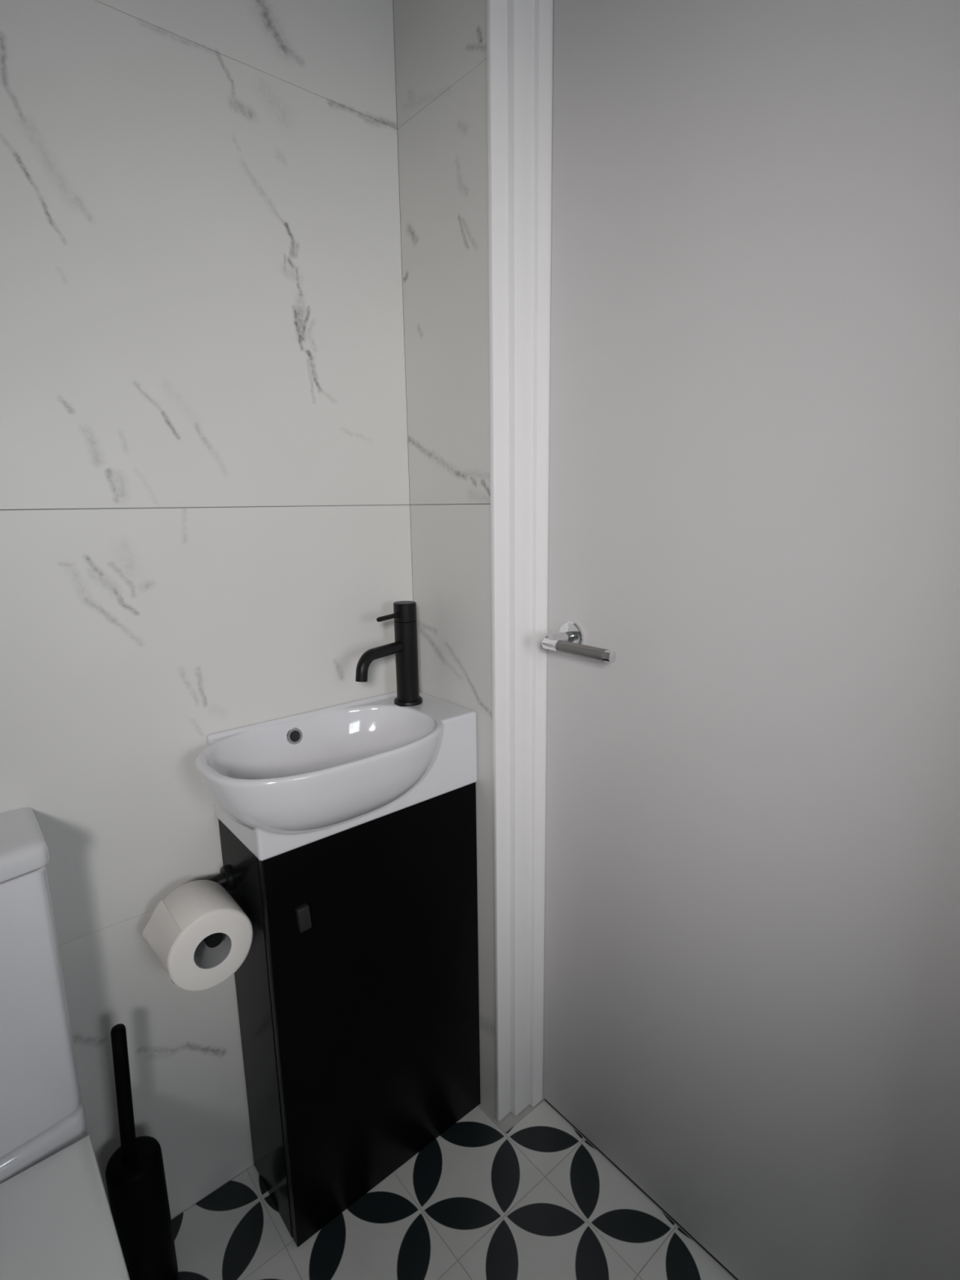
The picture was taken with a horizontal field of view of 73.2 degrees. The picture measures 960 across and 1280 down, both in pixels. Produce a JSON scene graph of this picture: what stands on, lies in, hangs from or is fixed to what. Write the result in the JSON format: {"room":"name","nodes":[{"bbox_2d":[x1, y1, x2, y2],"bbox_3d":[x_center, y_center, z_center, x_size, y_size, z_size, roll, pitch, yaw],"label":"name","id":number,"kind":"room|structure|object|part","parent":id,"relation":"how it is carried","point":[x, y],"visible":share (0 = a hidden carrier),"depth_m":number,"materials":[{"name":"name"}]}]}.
{"room":"bathroom","nodes":[
{"label":"bathroom","id":0,"kind":"room"},
{"bbox_2d":[0,0,413,1218],"bbox_3d":[-0.871,-0.128,0.660,2.250,2.520,0.100,-11,15,-39],"label":"wall","id":1,"kind":"structure","parent":0,"point":[205,508],"depth_m":0.96,"materials":[{"name":"grey tile"}]},
{"bbox_2d":[393,0,495,1117],"bbox_3d":[0.016,-0.251,1.190,0.194,2.520,0.231,-11,15,-39],"label":"wall","id":2,"kind":"structure","parent":0,"point":[440,46],"depth_m":1.08,"materials":[{"name":"grey tile"}]},
{"bbox_2d":[485,0,554,1120],"bbox_3d":[0.347,-0.003,0.816,0.156,2.059,0.831,-11,15,-39],"label":"door frame","id":3,"kind":"structure","parent":2,"relation":"attached to","point":[520,33],"depth_m":1.06,"materials":[{"name":"white wood"}]},
{"bbox_2d":[542,0,959,1279],"bbox_3d":[0.354,0.014,0.826,0.106,2.006,0.760,-11,15,-39],"label":"door","id":4,"kind":"structure","parent":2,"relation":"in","point":[752,960],"depth_m":0.83,"materials":[{"name":"white paint"}]},
{"bbox_3d":[0.151,0.015,1.002,0.018,0.018,0.137,-11,15,-39],"label":"lever","id":5,"kind":"part","parent":4,"relation":"part of","materials":[{"name":"silver metal"}]},
{"bbox_2d":[171,1097,738,1279],"bbox_3d":[0.001,1.256,0.006,2.150,0.060,2.435,-11,15,-39],"label":"floor","id":6,"kind":"structure","parent":0,"point":[526,1195],"depth_m":1.10,"materials":[{"name":"tile"}]},
{"bbox_2d":[0,807,129,1279],"bbox_3d":[-0.551,0.690,0.624,0.373,0.806,0.609,-11,15,-39],"label":"toilet","id":7,"kind":"object","parent":6,"relation":"on","point":[57,1223],"visible":1,"depth_m":0.79,"materials":[{"name":"white ceramic"}]},
{"bbox_3d":[-0.705,0.280,0.716,0.373,0.032,0.150,-11,15,-39],"label":"cistern lid","id":8,"kind":"part","parent":7,"relation":"part of","materials":[{"name":"white ceramic"}]},
{"bbox_3d":[-0.504,0.720,0.574,0.358,0.017,0.462,-11,15,-39],"label":"seat lid","id":9,"kind":"part","parent":7,"relation":"part of","materials":[{"name":"white plastic"}]},
{"bbox_2d":[105,1023,177,1279],"bbox_3d":[-0.520,0.787,0.972,0.075,0.472,0.075,-11,15,-39],"label":"toilet brush","id":10,"kind":"object","parent":6,"relation":"on","point":[135,1173],"visible":1,"depth_m":0.96,"materials":[{"name":"black plastic"}]},
{"bbox_3d":[-0.522,0.666,0.948,0.029,0.225,0.020,-11,15,-39],"label":"handle","id":11,"kind":"part","parent":10,"relation":"part of","materials":[{"name":"black plastic"}]},
{"bbox_3d":[-0.520,0.783,0.971,0.075,0.020,0.075,-11,15,-39],"label":"holder lid","id":12,"kind":"part","parent":10,"relation":"part of","materials":[{"name":"black plastic"}]},
{"bbox_2d":[217,782,480,1247],"bbox_3d":[-0.210,0.619,1.186,0.399,0.706,0.195,-11,15,-39],"label":"vanity cabinet","id":13,"kind":"object","parent":6,"relation":"on","point":[357,982],"visible":0.82,"depth_m":1.09,"materials":[{"name":"black wood"}]},
{"bbox_2d":[203,865,233,947],"bbox_3d":[-0.411,0.408,1.004,0.076,0.052,0.136,-11,15,-39],"label":"toilet roll holder","id":14,"kind":"object","parent":13,"relation":"attached to","point":[224,878],"visible":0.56,"depth_m":1.04,"materials":[{"name":"black metal"}]},
{"bbox_2d":[142,880,253,991],"bbox_3d":[-0.423,0.442,0.970,0.130,0.122,0.104,-11,15,-39],"label":"toilet roll","id":15,"kind":"object","parent":14,"relation":"on","point":[175,931],"visible":1,"depth_m":0.94,"materials":[{"name":"white paper"}]},
{"bbox_3d":[-0.366,0.644,1.076,0.016,0.706,0.163,-11,15,-39],"label":"panel","id":16,"kind":"part","parent":13,"relation":"part of","materials":[{"name":"black wood"}]},
{"bbox_3d":[-0.266,0.418,0.974,0.019,0.039,0.011,-16,19,-38],"label":"knob","id":17,"kind":"part","parent":13,"relation":"part of","materials":[{"name":"black metal"}]},
{"bbox_2d":[195,691,476,861],"bbox_3d":[-0.218,0.212,1.062,0.452,0.141,0.249,-11,15,-39],"label":"basin","id":18,"kind":"object","parent":13,"relation":"in","point":[281,785],"visible":0.96,"depth_m":1.04,"materials":[{"name":"white ceramic"}]},
{"bbox_2d":[355,600,422,706],"bbox_3d":[-0.156,0.035,1.137,0.052,0.189,0.155,5,13,25],"label":"tap","id":19,"kind":"object","parent":18,"relation":"on","point":[405,647],"visible":1,"depth_m":1.16,"materials":[{"name":"black metal"}]},
{"bbox_3d":[-0.173,0.037,1.124,0.020,0.052,0.118,7,14,33],"label":"spout","id":20,"kind":"part","parent":19,"relation":"part of","materials":[{"name":"black metal"}]},
{"bbox_3d":[-0.160,-0.040,1.130,0.008,0.009,0.057,7,14,33],"label":"lever","id":21,"kind":"part","parent":19,"relation":"part of","materials":[{"name":"black metal"}]}
]}

